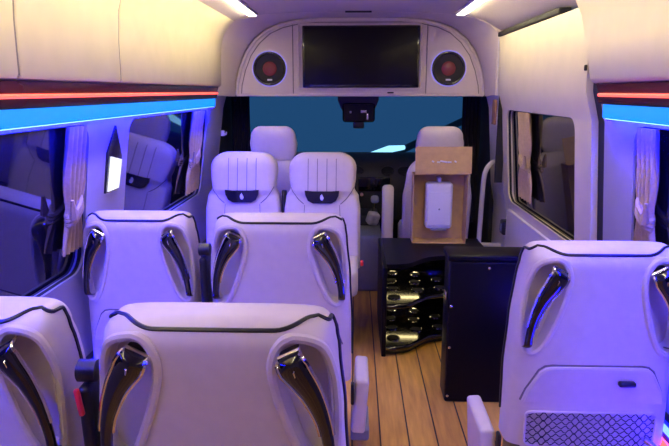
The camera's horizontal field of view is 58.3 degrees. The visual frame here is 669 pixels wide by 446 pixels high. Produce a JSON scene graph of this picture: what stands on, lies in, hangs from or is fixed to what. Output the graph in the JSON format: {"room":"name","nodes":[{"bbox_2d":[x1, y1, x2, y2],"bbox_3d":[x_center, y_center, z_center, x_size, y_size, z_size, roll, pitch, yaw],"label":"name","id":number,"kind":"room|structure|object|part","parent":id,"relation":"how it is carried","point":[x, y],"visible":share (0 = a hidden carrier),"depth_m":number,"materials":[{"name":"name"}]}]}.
{"room":"vehicle interior","nodes":[
{"label":"vehicle interior","id":0,"kind":"room"},
{"bbox_2d":[0,80,225,356],"bbox_3d":[-0.959,0.214,1.679,0.195,1.860,5.720,0,12,2],"label":"wall","id":1,"kind":"structure","parent":0,"point":[70,291],"depth_m":2.37,"materials":[{"name":"grey plastic"}]},
{"bbox_2d":[12,0,20,75],"bbox_3d":[-0.808,-0.579,1.550,0.075,0.384,0.024,0,12,2],"label":"trim","id":2,"kind":"structure","parent":1,"relation":"attached to","point":[12,0],"depth_m":1.57,"materials":[{"name":"plastic"}]},
{"bbox_2d":[0,125,83,296],"bbox_3d":[-0.982,0.105,1.348,0.114,0.575,1.840,0,12,2],"label":"window","id":3,"kind":"structure","parent":1,"relation":"in","point":[32,205],"depth_m":1.92,"materials":[{"name":"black glass"}]},
{"bbox_2d":[62,125,87,256],"bbox_3d":[-0.925,-0.117,2.135,0.084,0.450,0.155,0,12,2],"label":"curtain","id":4,"kind":"object","parent":3,"relation":"hanging from","point":[74,163],"visible":1,"depth_m":2.11,"materials":[{"name":"fabric"}]},
{"bbox_2d":[0,80,217,130],"bbox_3d":[-0.869,-0.260,1.356,0.045,0.127,5.300,0,12,2],"label":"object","id":5,"kind":"object","parent":1,"relation":"attached to","point":[6,87],"depth_m":2.02,"materials":[{"name":"blue plastic"}]},
{"bbox_3d":[-0.849,-0.401,2.170,0.028,0.053,3.550,0,12,2],"label":"blue light strip","id":6,"kind":"part","parent":5,"relation":"part of","materials":[{"name":"blue plastic"}]},
{"bbox_3d":[-0.853,-0.281,1.341,0.012,0.012,5.260,0,12,2],"label":"red light strip","id":7,"kind":"part","parent":5,"relation":"part of","materials":[{"name":"red plastic"}]},
{"bbox_2d":[104,126,121,193],"bbox_3d":[-0.901,-0.262,2.438,0.054,0.265,0.150,0,12,2],"label":"lamp","id":8,"kind":"object","parent":1,"relation":"attached to","point":[113,163],"visible":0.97,"depth_m":2.41,"materials":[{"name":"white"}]},
{"bbox_3d":[-0.900,-0.207,2.453,0.030,0.140,0.125,0,12,2],"label":"lit panel","id":9,"kind":"part","parent":8,"relation":"part of","materials":[{"name":"white plastic"}]},
{"bbox_2d":[118,0,121,79],"bbox_3d":[-0.784,-0.731,2.241,0.075,0.384,0.024,0,12,2],"label":"trim","id":10,"kind":"structure","parent":1,"relation":"attached to","point":[120,0],"depth_m":2.25,"materials":[{"name":"plastic"}]},
{"bbox_2d":[124,110,205,210],"bbox_3d":[-0.913,-0.323,3.296,0.114,0.575,1.410,0,12,2],"label":"window","id":11,"kind":"structure","parent":1,"relation":"in","point":[158,145],"depth_m":3.14,"materials":[{"name":"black glass"}]},
{"bbox_2d":[185,110,204,195],"bbox_3d":[-0.873,-0.445,3.754,0.092,0.505,0.300,0,12,2],"label":"curtain","id":12,"kind":"object","parent":11,"relation":"hanging from","point":[197,117],"visible":1,"depth_m":3.71,"materials":[{"name":"fabric"}]},
{"bbox_2d":[219,96,250,153],"bbox_3d":[-0.905,-0.392,5.158,0.160,1.550,1.325,0,12,2],"label":"wall","id":13,"kind":"structure","parent":0,"point":[226,145],"depth_m":4.70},
{"bbox_2d":[217,11,501,95],"bbox_3d":[0.148,-1.164,4.083,1.929,0.596,0.350,0,12,2],"label":"ceiling trim","id":14,"kind":"structure","parent":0,"point":[483,37],"depth_m":4.07,"materials":[{"name":"plastic"}]},
{"bbox_2d":[235,17,484,95],"bbox_3d":[0.186,-1.223,4.480,1.784,0.540,0.516,0,12,2],"label":"panel","id":15,"kind":"object","parent":14,"relation":"attached to","point":[284,38],"visible":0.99,"depth_m":4.25,"materials":[{"name":"plastic"}]},
{"bbox_2d":[231,97,250,150],"bbox_3d":[-0.751,-0.514,4.885,0.145,1.005,0.070,0,12,2],"label":"curtain","id":16,"kind":"object","parent":15,"relation":"hanging from","point":[240,106],"visible":0.44,"depth_m":4.81,"materials":[{"name":"black fabric"}]},
{"bbox_2d":[252,51,286,86],"bbox_3d":[-0.463,-1.098,4.271,0.250,0.250,0.021,0,12,2],"label":"speaker","id":17,"kind":"object","parent":15,"relation":"attached to","point":[269,68],"visible":1,"depth_m":4.27},
{"bbox_3d":[0.177,-1.173,4.240,0.881,0.461,0.020,0,12,2],"label":"screen frame","id":18,"kind":"part","parent":15,"relation":"part of","materials":[{"name":"plastic"}]},
{"bbox_2d":[302,25,419,87],"bbox_3d":[0.185,-1.171,4.231,0.824,0.424,0.024,0,12,2],"label":"television","id":19,"kind":"object","parent":15,"relation":"attached to","point":[333,56],"visible":1,"depth_m":4.22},
{"bbox_2d":[431,50,465,86],"bbox_3d":[0.805,-1.089,4.228,0.250,0.250,0.021,0,12,2],"label":"speaker","id":20,"kind":"object","parent":15,"relation":"attached to","point":[448,68],"visible":1,"depth_m":4.23},
{"bbox_2d":[462,97,480,221],"bbox_3d":[1.083,-0.501,4.824,0.145,1.005,0.070,0,12,2],"label":"curtain","id":21,"kind":"object","parent":15,"relation":"hanging from","point":[471,107],"visible":0.64,"depth_m":4.77,"materials":[{"name":"black fabric"}]},
{"bbox_2d":[198,0,577,30],"bbox_3d":[0.047,-0.737,1.252,1.970,0.178,5.365,0,12,2],"label":"ceiling","id":22,"kind":"structure","parent":0,"point":[501,14],"depth_m":3.47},
{"bbox_2d":[0,0,17,79],"bbox_3d":[-0.849,-0.270,0.128,0.130,0.417,2.907,0,12,2],"label":"panel","id":23,"kind":"object","parent":22,"relation":"attached to","point":[8,58],"visible":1,"depth_m":1.53,"materials":[{"name":"beige plastic"}]},
{"bbox_2d":[14,0,120,82],"bbox_3d":[-0.787,-0.659,1.894,0.130,0.417,0.701,0,12,2],"label":"panel","id":24,"kind":"object","parent":22,"relation":"attached to","point":[58,40],"visible":0.87,"depth_m":1.85,"materials":[{"name":"beige plastic"}]},
{"bbox_2d":[116,0,233,86],"bbox_3d":[-0.746,-0.922,3.092,0.130,0.417,1.738,0,12,2],"label":"panel","id":25,"kind":"object","parent":22,"relation":"attached to","point":[162,42],"visible":0.9,"depth_m":2.84,"materials":[{"name":"beige plastic"}]},
{"bbox_2d":[227,0,257,15],"bbox_3d":[-0.595,-0.875,1.770,0.076,0.029,4.190,0,12,2],"label":"ceiling light strip","id":26,"kind":"object","parent":22,"relation":"attached to","point":[240,4],"visible":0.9,"depth_m":3.43,"materials":[{"name":"white plastic"}]},
{"bbox_2d":[345,11,371,12],"bbox_3d":[0.153,-1.352,3.836,0.170,0.012,0.020,0,12,2],"label":"trim","id":27,"kind":"structure","parent":22,"relation":"attached to","point":[345,11],"depth_m":3.83,"materials":[{"name":"black plastic"}]},
{"bbox_2d":[455,0,484,15],"bbox_3d":[0.724,-0.866,1.726,0.076,0.029,4.190,0,12,2],"label":"ceiling light strip","id":28,"kind":"object","parent":22,"relation":"attached to","point":[472,4],"visible":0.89,"depth_m":3.41,"materials":[{"name":"white plastic"}]},
{"bbox_2d":[576,0,668,82],"bbox_3d":[0.876,-0.362,0.544,0.130,0.417,3.878,0,12,2],"label":"panel","id":29,"kind":"object","parent":22,"relation":"attached to","point":[627,40],"visible":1,"depth_m":1.96,"materials":[{"name":"beige plastic"}]},
{"bbox_2d":[379,220,399,237],"bbox_3d":[0.196,-0.214,5.811,2.120,0.920,0.050,0,12,2],"label":"wall","id":30,"kind":"structure","parent":0,"point":[395,222],"depth_m":5.83,"materials":[{"name":"black"}]},
{"bbox_2d":[295,152,415,219],"bbox_3d":[0.183,-0.354,5.416,1.980,0.565,0.582,0,12,2],"label":"dashboard","id":31,"kind":"object","parent":30,"relation":"attached to","point":[375,170],"visible":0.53,"depth_m":5.16,"materials":[{"name":"plastic"}]},
{"bbox_2d":[356,166,363,174],"bbox_3d":[0.195,-0.448,5.132,0.110,0.080,0.012,0,12,2],"label":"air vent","id":32,"kind":"object","parent":31,"relation":"attached to","point":[359,171],"depth_m":5.13,"materials":[{"name":"black plastic"}]},
{"bbox_2d":[381,166,393,174],"bbox_3d":[0.455,-0.446,5.123,0.110,0.080,0.012,0,12,2],"label":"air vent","id":33,"kind":"object","parent":31,"relation":"attached to","point":[384,171],"depth_m":5.12,"materials":[{"name":"black plastic"}]},
{"bbox_2d":[398,166,408,175],"bbox_3d":[0.594,-0.445,5.119,0.110,0.080,0.012,0,12,2],"label":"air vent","id":34,"kind":"object","parent":31,"relation":"attached to","point":[402,171],"depth_m":5.12,"materials":[{"name":"black plastic"}]},
{"bbox_2d":[345,291,502,445],"bbox_3d":[0.076,1.007,2.498,2.360,0.040,7.050,0,12,2],"label":"floor","id":35,"kind":"structure","parent":0,"point":[407,406],"depth_m":3.01,"materials":[{"name":"brown wood"}]},
{"bbox_2d":[0,296,85,445],"bbox_3d":[-0.790,0.656,1.542,0.458,1.055,0.496,0,12,2],"label":"passenger seat","id":36,"kind":"object","parent":35,"relation":"on","point":[41,347],"visible":0.91,"depth_m":1.29,"materials":[{"name":"beige leather"}]},
{"bbox_3d":[-0.638,0.365,1.262,0.113,0.268,0.065,-4,13,-19],"label":"grab handle","id":37,"kind":"part","parent":36,"relation":"part of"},
{"bbox_2d":[82,210,201,358],"bbox_3d":[-0.732,0.444,2.507,0.458,1.055,0.496,0,12,2],"label":"passenger seat","id":38,"kind":"object","parent":35,"relation":"on","point":[130,256],"visible":0.57,"depth_m":2.24,"materials":[{"name":"beige leather"}]},
{"bbox_3d":[-0.897,0.151,2.239,0.113,0.268,0.065,5,14,23],"label":"grab handle","id":39,"kind":"part","parent":38,"relation":"part of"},
{"bbox_3d":[-0.738,0.393,2.313,0.378,0.118,0.050,0,12,2],"label":"table panel","id":40,"kind":"part","parent":38,"relation":"part of","materials":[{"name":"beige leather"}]},
{"bbox_3d":[-0.581,0.153,2.228,0.113,0.268,0.065,-4,13,-19],"label":"grab handle","id":41,"kind":"part","parent":38,"relation":"part of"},
{"bbox_2d":[73,302,348,445],"bbox_3d":[-0.212,0.666,1.498,0.645,1.055,0.496,0,12,2],"label":"passenger seat","id":42,"kind":"object","parent":35,"relation":"on","point":[164,373],"visible":1,"depth_m":1.22,"materials":[{"name":"beige leather"}]},
{"bbox_3d":[-0.521,0.525,1.337,0.028,0.403,0.110,0,12,2],"label":"armrest","id":43,"kind":"part","parent":42,"relation":"part of","materials":[{"name":"black plastic"}]},
{"bbox_3d":[-0.432,0.372,1.231,0.129,0.268,0.067,5,13,20],"label":"grab handle","id":44,"kind":"part","parent":42,"relation":"part of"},
{"bbox_3d":[-0.052,0.375,1.218,0.129,0.268,0.067,-4,13,-16],"label":"grab handle","id":45,"kind":"part","parent":42,"relation":"part of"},
{"bbox_2d":[206,151,281,245],"bbox_3d":[-0.589,0.140,3.743,0.484,1.118,0.606,0,12,2],"label":"seat","id":46,"kind":"object","parent":35,"relation":"on","point":[242,181],"visible":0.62,"depth_m":3.80,"materials":[{"name":"leather"}]},
{"bbox_3d":[-0.584,-0.175,3.814,0.216,0.080,0.060,0,12,2],"label":"badge plate","id":47,"kind":"part","parent":46,"relation":"part of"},
{"bbox_2d":[250,126,296,201],"bbox_3d":[-0.419,-0.115,4.569,0.490,1.262,0.620,0,12,2],"label":"seat","id":48,"kind":"object","parent":35,"relation":"on","point":[280,142],"visible":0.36,"depth_m":4.17,"materials":[{"name":"beige leather"}]},
{"bbox_3d":[-0.425,-0.169,4.364,0.490,0.615,0.210,0,12,2],"label":"backrest","id":49,"kind":"part","parent":48,"relation":"part of","materials":[{"name":"beige leather"}]},
{"bbox_2d":[198,213,368,440],"bbox_3d":[-0.177,0.454,2.465,0.645,1.055,0.496,0,12,2],"label":"passenger seat","id":50,"kind":"object","parent":35,"relation":"on","point":[285,258],"visible":0.56,"depth_m":2.21,"materials":[{"name":"beige leather"}]},
{"bbox_3d":[-0.486,0.312,2.304,0.028,0.403,0.110,0,12,2],"label":"armrest","id":51,"kind":"part","parent":50,"relation":"part of","materials":[{"name":"black plastic"}]},
{"bbox_3d":[-0.396,0.160,2.197,0.129,0.268,0.067,5,13,20],"label":"grab handle","id":52,"kind":"part","parent":50,"relation":"part of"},
{"bbox_3d":[-0.203,0.281,2.324,0.540,0.652,0.215,0,12,2],"label":"backrest","id":53,"kind":"part","parent":50,"relation":"part of","materials":[{"name":"beige leather"}]},
{"bbox_3d":[-0.016,0.163,2.184,0.129,0.268,0.067,-4,13,-16],"label":"grab handle","id":54,"kind":"part","parent":50,"relation":"part of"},
{"bbox_2d":[282,152,363,296],"bbox_3d":[-0.079,0.149,3.704,0.507,1.118,0.626,-1,12,-3],"label":"seat","id":55,"kind":"object","parent":35,"relation":"on","point":[320,182],"visible":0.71,"depth_m":3.77,"materials":[{"name":"beige leather"}]},
{"bbox_3d":[-0.324,-0.026,3.889,0.026,0.387,0.154,0,12,2],"label":"armrest","id":56,"kind":"part","parent":55,"relation":"part of","materials":[{"name":"black plastic"}]},
{"bbox_3d":[-0.078,-0.168,3.777,0.216,0.080,0.060,0,12,2],"label":"badge plate","id":57,"kind":"part","parent":55,"relation":"part of","materials":[{"name":"black plastic"}]},
{"bbox_2d":[350,256,357,296],"bbox_3d":[-0.085,0.310,3.672,0.456,0.147,0.470,0,12,2],"label":"armrest","id":58,"kind":"object","parent":55,"relation":"on","point":[353,259],"depth_m":3.47,"materials":[{"name":"beige leather"}]},
{"bbox_2d":[358,195,380,290],"bbox_3d":[0.269,0.123,4.853,0.205,0.675,0.700,0,12,2],"label":"console","id":59,"kind":"object","parent":35,"relation":"on","point":[369,234],"visible":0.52,"depth_m":4.55,"materials":[{"name":"grey plastic"}]},
{"bbox_2d":[360,208,378,224],"bbox_3d":[0.275,-0.054,4.994,0.175,0.080,0.350,0,12,2],"label":"gear shift","id":60,"kind":"object","parent":59,"relation":"on","point":[363,211],"depth_m":4.88,"materials":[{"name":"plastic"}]},
{"bbox_2d":[366,211,379,225],"bbox_3d":[0.304,-0.038,4.755,0.102,0.116,0.095,-5,13,-20],"label":"paper bag","id":61,"kind":"object","parent":59,"relation":"on","point":[373,217],"visible":1,"depth_m":4.72,"materials":[{"name":"white paper"}]},
{"bbox_3d":[0.326,-0.191,4.849,0.065,0.060,0.070,0,12,2],"label":"gear knob","id":62,"kind":"part","parent":59,"relation":"part of","materials":[{"name":"grey plastic"}]},
{"bbox_2d":[381,126,471,238],"bbox_3d":[0.661,-0.101,4.505,0.651,1.262,0.685,0,12,2],"label":"seat","id":63,"kind":"object","parent":35,"relation":"on","point":[429,136],"visible":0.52,"depth_m":4.17,"materials":[{"name":"beige leather"}]},
{"bbox_3d":[0.372,-0.063,4.215,0.080,0.412,0.080,0,12,2],"label":"armrest","id":64,"kind":"part","parent":63,"relation":"part of","materials":[{"name":"beige leather"}]},
{"bbox_2d":[398,219,401,237],"bbox_3d":[0.742,0.101,4.637,0.480,0.170,0.500,0,12,2],"label":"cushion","id":65,"kind":"object","parent":63,"relation":"on","point":[400,222],"depth_m":4.65,"materials":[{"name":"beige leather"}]},
{"bbox_3d":[0.734,-0.160,4.325,0.490,0.615,0.210,0,12,2],"label":"backrest","id":66,"kind":"part","parent":63,"relation":"part of","materials":[{"name":"beige leather"}]},
{"bbox_2d":[377,238,482,356],"bbox_3d":[0.615,0.439,3.740,0.666,0.535,0.705,0,12,2],"label":"base cabinet","id":67,"kind":"object","parent":35,"relation":"on","point":[410,286],"visible":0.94,"depth_m":3.72,"materials":[{"name":"black laminate"}]},
{"bbox_3d":[0.295,0.437,3.751,0.026,0.535,0.705,0,12,2],"label":"panel","id":68,"kind":"part","parent":67,"relation":"part of","materials":[{"name":"black laminate"}]},
{"bbox_2d":[386,306,442,345],"bbox_3d":[0.625,0.654,3.797,0.635,0.030,0.685,0,12,2],"label":"shelf","id":69,"kind":"object","parent":67,"relation":"attached to","point":[415,325],"depth_m":3.77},
{"bbox_2d":[387,270,444,303],"bbox_3d":[0.625,0.405,3.743,0.635,0.030,0.685,0,12,2],"label":"shelf","id":70,"kind":"object","parent":67,"relation":"attached to","point":[403,286],"depth_m":3.72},
{"bbox_3d":[0.627,0.379,4.075,0.614,0.508,0.025,0,12,2],"label":"panel","id":71,"kind":"part","parent":67,"relation":"part of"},
{"bbox_2d":[410,147,471,243],"bbox_3d":[0.684,-0.184,3.876,0.360,0.624,0.148,0,12,2],"label":"cardboard box","id":72,"kind":"object","parent":67,"relation":"on","point":[453,165],"visible":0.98,"depth_m":3.92,"materials":[{"name":"brown cardboard"}]},
{"bbox_3d":[0.506,-0.102,3.909,0.004,0.450,0.130,0,12,2],"label":"panel","id":73,"kind":"part","parent":72,"relation":"part of","materials":[{"name":"cardboard"}]},
{"bbox_3d":[0.678,-0.115,3.965,0.344,0.450,0.004,0,12,2],"label":"panel","id":74,"kind":"part","parent":72,"relation":"part of","materials":[{"name":"cardboard"}]},
{"bbox_2d":[424,177,452,230],"bbox_3d":[0.677,-0.126,3.906,0.172,0.342,0.102,0,12,2],"label":"dispenser","id":75,"kind":"object","parent":72,"relation":"in","point":[438,193],"visible":1,"depth_m":3.86,"materials":[{"name":"plastic"}]},
{"bbox_3d":[0.676,0.117,3.951,0.344,0.004,0.130,0,12,2],"label":"panel","id":76,"kind":"part","parent":72,"relation":"part of","materials":[{"name":"cardboard"}]},
{"bbox_3d":[0.676,-0.319,3.856,0.344,0.004,0.130,0,12,2],"label":"panel","id":77,"kind":"part","parent":72,"relation":"part of","materials":[{"name":"cardboard"}]},
{"bbox_3d":[0.846,-0.100,3.898,0.004,0.450,0.130,0,12,2],"label":"panel","id":78,"kind":"part","parent":72,"relation":"part of","materials":[{"name":"cardboard"}]},
{"bbox_2d":[440,246,521,401],"bbox_3d":[0.762,0.501,2.953,0.462,0.752,0.178,0,12,2],"label":"cabinet","id":79,"kind":"object","parent":35,"relation":"on","point":[478,281],"visible":0.73,"depth_m":2.87,"materials":[{"name":"laminate"}]},
{"bbox_3d":[0.764,0.149,2.876,0.458,0.030,0.178,0,12,2],"label":"lid","id":80,"kind":"part","parent":79,"relation":"part of","materials":[{"name":"black laminate"}]},
{"bbox_2d":[467,240,668,445],"bbox_3d":[0.770,0.547,2.040,0.577,1.055,0.500,0,12,2],"label":"passenger seat","id":81,"kind":"object","parent":35,"relation":"on","point":[585,357],"visible":1,"depth_m":1.82,"materials":[{"name":"beige leather"}]},
{"bbox_3d":[0.619,0.253,1.772,0.122,0.268,0.066,5,13,21],"label":"grab handle","id":82,"kind":"part","parent":81,"relation":"part of","materials":[{"name":"black plastic"}]},
{"bbox_3d":[0.796,0.644,1.876,0.408,0.124,0.017,0,12,2],"label":"pocket frame","id":83,"kind":"part","parent":81,"relation":"part of","materials":[{"name":"white plastic"}]},
{"bbox_3d":[0.796,0.496,1.846,0.424,0.118,0.050,0,12,2],"label":"table panel","id":84,"kind":"part","parent":81,"relation":"part of","materials":[{"name":"white plastic"}]},
{"bbox_3d":[0.972,0.256,1.760,0.122,0.268,0.066,-4,13,-17],"label":"grab handle","id":85,"kind":"part","parent":81,"relation":"part of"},
{"bbox_2d":[461,95,493,242],"bbox_3d":[1.253,-0.376,5.085,0.160,1.550,1.325,0,12,2],"label":"wall","id":86,"kind":"structure","parent":0,"point":[484,145],"depth_m":4.62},
{"bbox_2d":[486,37,506,246],"bbox_3d":[1.141,-0.344,4.215,0.165,1.860,0.385,0,12,2],"label":"wall","id":87,"kind":"structure","parent":0,"point":[499,205],"depth_m":4.25,"materials":[{"name":"plastic"}]},
{"bbox_2d":[476,159,500,246],"bbox_3d":[1.098,-0.125,4.209,0.189,0.637,0.086,0,12,2],"label":"grab rail","id":88,"kind":"object","parent":87,"relation":"attached to","point":[492,162],"visible":0.68,"depth_m":4.18,"materials":[{"name":"plastic"}]},
{"bbox_2d":[494,97,502,182],"bbox_3d":[1.097,-0.731,3.927,0.050,0.940,0.015,0,12,2],"label":"trim","id":89,"kind":"structure","parent":87,"relation":"attached to","point":[498,172],"depth_m":3.97,"materials":[{"name":"rubber"}]},
{"bbox_2d":[499,219,505,234],"bbox_3d":[1.161,0.028,4.064,0.081,0.100,0.090,0,12,2],"label":"switch","id":90,"kind":"object","parent":87,"relation":"attached to","point":[502,225],"visible":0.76,"depth_m":4.03,"materials":[{"name":"black plastic"}]},
{"bbox_2d":[498,7,571,36],"bbox_3d":[1.053,-1.077,3.258,0.059,0.028,1.175,0,12,2],"label":"trim","id":91,"kind":"structure","parent":87,"relation":"attached to","point":[560,10],"depth_m":3.02,"materials":[{"name":"plastic"}]},
{"bbox_2d":[498,8,598,246],"bbox_3d":[1.109,-0.153,3.267,0.164,1.775,1.520,0,12,2],"label":"door","id":92,"kind":"structure","parent":87,"relation":"in","point":[541,64],"depth_m":2.82,"materials":[{"name":"beige plastic"}]},
{"bbox_2d":[491,100,496,124],"bbox_3d":[1.042,-0.723,3.913,0.016,0.160,0.080,0,12,2],"label":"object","id":93,"kind":"structure","parent":92,"relation":"attached to","point":[494,103],"depth_m":3.89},
{"bbox_2d":[508,110,574,240],"bbox_3d":[1.121,-0.302,3.270,0.089,0.605,1.230,0,12,2],"label":"window","id":94,"kind":"structure","parent":92,"relation":"attached to","point":[552,161],"depth_m":3.12,"materials":[{"name":"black glass"}]},
{"bbox_2d":[518,112,531,203],"bbox_3d":[1.100,-0.383,3.473,0.065,0.505,0.260,0,12,2],"label":"curtain","id":95,"kind":"object","parent":94,"relation":"hanging from","point":[524,119],"visible":1,"depth_m":3.44,"materials":[{"name":"fabric"}]},
{"bbox_2d":[599,81,668,413],"bbox_3d":[1.015,0.449,0.611,0.165,1.860,3.670,0,12,2],"label":"wall","id":96,"kind":"structure","parent":0,"point":[620,137],"depth_m":2.21,"materials":[{"name":"grey plastic"}]},
{"bbox_2d":[593,83,604,240],"bbox_3d":[1.094,0.041,2.466,0.137,1.860,0.130,0,12,2],"label":"trim","id":97,"kind":"structure","parent":96,"relation":"attached to","point":[595,90],"depth_m":2.44,"materials":[{"name":"rubber"}]},
{"bbox_2d":[596,82,668,125],"bbox_3d":[0.933,-0.067,0.480,0.045,0.127,3.630,0,12,2],"label":"channel","id":98,"kind":"object","parent":96,"relation":"attached to","point":[644,87],"depth_m":1.94,"materials":[{"name":"blue plastic"}]},
{"bbox_3d":[0.916,-0.088,0.466,0.012,0.012,3.590,0,12,2],"label":"red light strip","id":99,"kind":"part","parent":98,"relation":"part of","materials":[{"name":"red plastic"}]},
{"bbox_3d":[0.969,-0.208,1.293,0.028,0.053,1.880,0,12,2],"label":"blue light strip","id":100,"kind":"part","parent":98,"relation":"part of","materials":[{"name":"blue plastic"}]},
{"bbox_2d":[634,127,668,244],"bbox_3d":[1.049,0.130,1.257,0.085,0.585,1.790,0,12,2],"label":"window","id":101,"kind":"structure","parent":96,"relation":"in","point":[661,213],"depth_m":1.96,"materials":[{"name":"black glass"}]},
{"bbox_2d":[633,127,659,241],"bbox_3d":[1.049,-0.064,2.026,0.065,0.505,0.145,0,12,2],"label":"curtain","id":102,"kind":"object","parent":101,"relation":"hanging from","point":[648,140],"visible":0.8,"depth_m":1.99,"materials":[{"name":"fabric"}]},
{"bbox_2d":[659,411,668,445],"bbox_3d":[1.073,0.684,1.942,0.034,0.110,1.070,0,12,2],"label":"light strip","id":103,"kind":"object","parent":96,"relation":"attached to","point":[665,435],"visible":0.09,"depth_m":1.92,"materials":[{"name":"multicoloured plastic"}]},
{"bbox_3d":[0.173,-1.100,4.928,2.000,0.050,0.295,0,12,2],"label":"ceiling","id":104,"kind":"structure","parent":0,"visible":0},
{"bbox_2d":[338,96,378,127],"bbox_3d":[0.191,-0.916,4.872,0.330,0.285,0.182,0,12,2],"label":"mirror","id":105,"kind":"object","parent":104,"relation":"attached to","point":[358,110],"visible":0.99,"depth_m":4.80,"materials":[{"name":"black plastic"}]},
{"label":"outside","id":106,"kind":"structure","parent":0,"visible":0},
{"bbox_2d":[395,118,461,151],"bbox_3d":[1.768,-1.416,8.437,1.894,0.990,0.100,0,12,2],"label":"beam","id":107,"kind":"structure","parent":106,"point":[457,123],"depth_m":8.48,"materials":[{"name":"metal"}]},
{"bbox_2d":[372,145,404,151],"bbox_3d":[0.704,-1.007,8.461,0.594,0.169,0.113,-1,12,-5],"label":"tube light","id":108,"kind":"object","parent":107,"relation":"attached to","point":[396,147],"visible":0.67,"depth_m":8.43,"materials":[{"name":"white"}]}
]}

